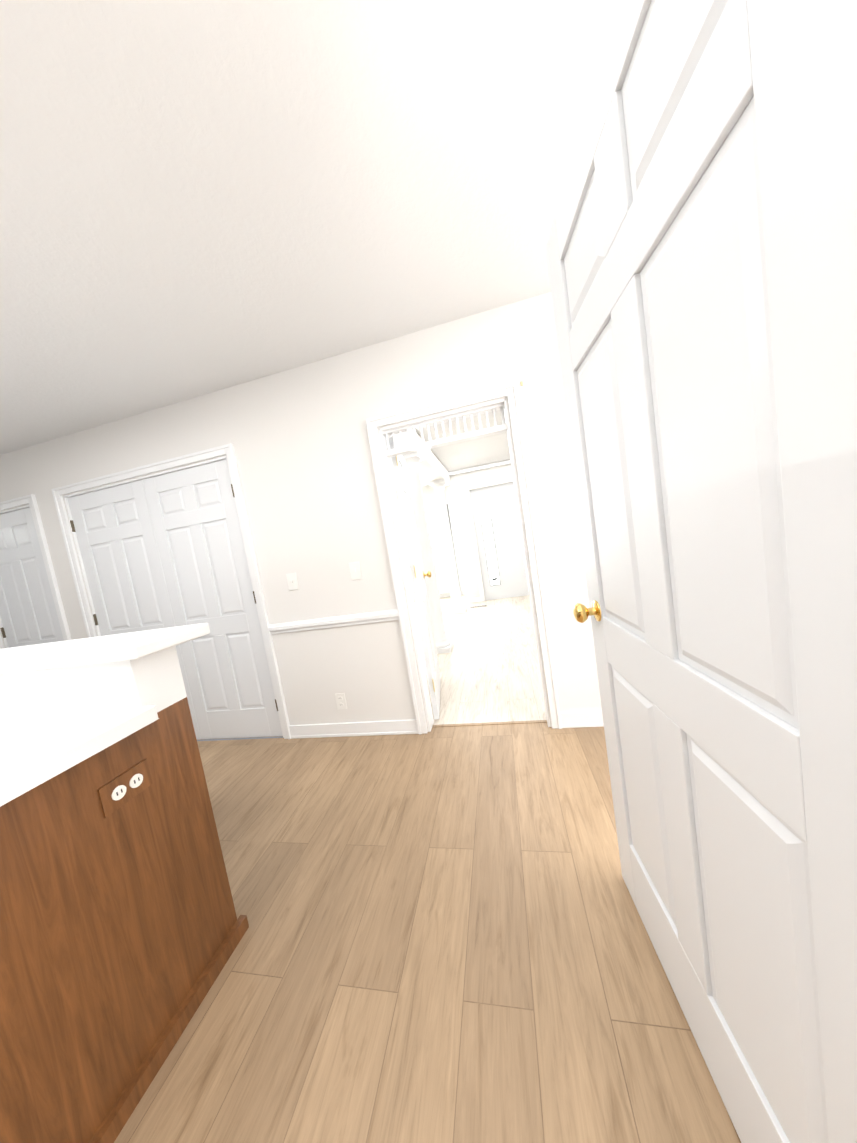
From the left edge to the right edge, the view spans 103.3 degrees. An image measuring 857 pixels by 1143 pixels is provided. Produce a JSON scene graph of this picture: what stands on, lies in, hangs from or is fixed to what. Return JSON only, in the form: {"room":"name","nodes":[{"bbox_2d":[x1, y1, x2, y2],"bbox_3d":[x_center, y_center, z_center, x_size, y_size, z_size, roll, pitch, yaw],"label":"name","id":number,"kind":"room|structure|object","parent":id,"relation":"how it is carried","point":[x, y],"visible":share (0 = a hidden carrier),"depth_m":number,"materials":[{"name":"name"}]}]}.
{"room":"kitchen","nodes":[
{"label":"kitchen","id":0,"kind":"room"},
{"bbox_2d":[0,292,601,731],"bbox_3d":[-0.717,-0.077,2.333,6.570,2.460,0.140,-8,5,12],"label":"wall","id":1,"kind":"structure","parent":0,"point":[298,438],"depth_m":2.21,"materials":[{"name":"white paint"}]},
{"bbox_2d":[0,459,282,738],"bbox_3d":[-2.437,0.389,2.680,2.533,2.011,0.049,-8,5,12],"label":"doors","id":2,"kind":"structure","parent":1,"relation":"attached to","point":[164,551],"depth_m":2.54,"materials":[{"name":"white wood"}]},
{"bbox_2d":[286,573,298,590],"bbox_3d":[-0.931,0.071,2.313,0.072,0.115,0.014,-8,5,12],"label":"light switch","id":3,"kind":"object","parent":1,"relation":"attached to","point":[292,581],"visible":1,"depth_m":2.31,"materials":[{"name":"white plastic"}]},
{"bbox_2d":[0,382,603,738],"bbox_3d":[-0.748,0.110,2.350,6.450,2.099,0.170,-8,5,12],"label":"trim","id":4,"kind":"structure","parent":1,"relation":"attached to","point":[559,720],"depth_m":2.22,"materials":[{"name":"white wood"}]},
{"bbox_2d":[335,693,346,709],"bbox_3d":[-0.606,0.900,2.346,0.072,0.115,0.008,-8,5,12],"label":"electrical outlet","id":5,"kind":"object","parent":1,"relation":"attached to","point":[340,700],"visible":1,"depth_m":2.34,"materials":[{"name":"white plastic"}]},
{"bbox_2d":[349,561,361,579],"bbox_3d":[-0.480,-0.004,2.214,0.072,0.115,0.014,-8,5,12],"label":"light switch","id":6,"kind":"object","parent":1,"relation":"attached to","point":[355,570],"visible":1,"depth_m":2.21,"materials":[{"name":"white plastic"}]},
{"bbox_2d":[388,437,440,719],"bbox_3d":[-0.102,0.049,2.664,0.205,1.945,0.747,-8,5,12],"label":"door","id":7,"kind":"structure","parent":1,"relation":"in","point":[399,464],"depth_m":2.39,"materials":[{"name":"white wood"}]},
{"bbox_2d":[383,403,506,457],"bbox_3d":[0.091,-0.853,2.072,0.747,0.146,0.060,-8,5,12],"label":"trim","id":8,"kind":"structure","parent":1,"relation":"attached to","point":[452,439],"depth_m":2.05,"materials":[{"name":"white wood"}]},
{"bbox_2d":[432,720,546,726],"bbox_3d":[0.389,1.002,2.232,0.747,0.004,0.024,-8,5,12],"label":"trim","id":9,"kind":"structure","parent":1,"relation":"attached to","point":[495,723],"depth_m":2.22,"materials":[{"name":"beige wood"}]},
{"bbox_2d":[0,0,610,454],"bbox_3d":[-1.346,-1.094,0.371,6.690,0.060,3.940,-8,5,12],"label":"ceiling","id":10,"kind":"structure","parent":0,"point":[202,196],"depth_m":1.10,"materials":[{"name":"white paint"}]},
{"bbox_2d":[114,595,740,1142],"bbox_3d":[-0.009,1.008,3.322,7.470,0.060,9.740,-8,5,12],"label":"floor","id":11,"kind":"structure","parent":0,"point":[446,937],"depth_m":1.04,"materials":[{"name":"beige wood"}]},
{"bbox_2d":[0,631,248,1142],"bbox_3d":[-1.742,0.913,1.012,2.035,1.050,0.715,-8,5,12],"label":"kitchen island","id":12,"kind":"object","parent":11,"relation":"on","point":[123,929],"depth_m":0.85,"materials":[{"name":"brown wood"}]},
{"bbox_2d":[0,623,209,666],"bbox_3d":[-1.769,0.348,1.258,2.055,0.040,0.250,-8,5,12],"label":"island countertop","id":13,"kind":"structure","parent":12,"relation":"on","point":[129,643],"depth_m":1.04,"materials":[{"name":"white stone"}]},
{"bbox_2d":[97,758,152,817],"bbox_3d":[-0.811,0.579,0.913,0.008,0.076,0.120,-8,5,12],"label":"outlet","id":14,"kind":"object","parent":12,"relation":"attached to","point":[122,788],"depth_m":0.91,"materials":[{"name":"brown wood"}]},
{"bbox_2d":[403,451,453,653],"bbox_3d":[-0.034,-0.189,3.825,0.270,2.220,0.270,-8,5,12],"label":"column","id":15,"kind":"structure","parent":11,"relation":"on","point":[444,643],"depth_m":3.75,"materials":[{"name":"white"}]},
{"bbox_2d":[430,478,466,614],"bbox_3d":[0.337,-0.403,5.687,0.270,2.220,0.270,-8,5,12],"label":"column","id":16,"kind":"structure","parent":11,"relation":"on","point":[458,606],"depth_m":5.62,"materials":[{"name":"white"}]},
{"bbox_2d":[546,0,856,1142],"bbox_3d":[0.446,0.088,0.682,0.169,2.020,0.802,-8,5,12],"label":"door","id":17,"kind":"structure","parent":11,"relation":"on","point":[702,252],"depth_m":0.46,"materials":[{"name":"white wood"}]},
{"bbox_2d":[391,430,472,602],"bbox_3d":[0.213,-0.445,4.973,0.310,2.460,2.790,-8,5,12],"label":"wall","id":18,"kind":"structure","parent":0,"point":[431,467],"depth_m":6.27,"materials":[{"name":"white paint"}]},
{"bbox_2d":[388,409,510,491],"bbox_3d":[0.695,-1.760,4.885,6.240,0.130,5.800,-8,5,12],"label":"ceiling","id":19,"kind":"structure","parent":0,"point":[486,452],"depth_m":4.87,"materials":[{"name":"white paint"}]},
{"bbox_2d":[454,464,513,602],"bbox_3d":[2.196,-0.850,6.027,3.820,2.460,0.135,-8,5,12],"label":"wall","id":20,"kind":"structure","parent":0,"point":[504,471],"depth_m":6.23,"materials":[{"name":"white paint"}]},
{"bbox_2d":[399,500,462,596],"bbox_3d":[-0.115,-0.457,7.505,1.544,1.992,0.120,-8,5,12],"label":"bay window","id":21,"kind":"structure","parent":20,"relation":"in","point":[433,521],"depth_m":7.46,"materials":[{"name":"white"}]},
{"bbox_2d":[464,476,528,601],"bbox_3d":[1.373,-0.581,6.200,1.144,2.162,0.117,-8,5,12],"label":"door frame","id":22,"kind":"structure","parent":20,"relation":"attached to","point":[497,535],"depth_m":6.24,"materials":[{"name":"white wood"}]}
]}

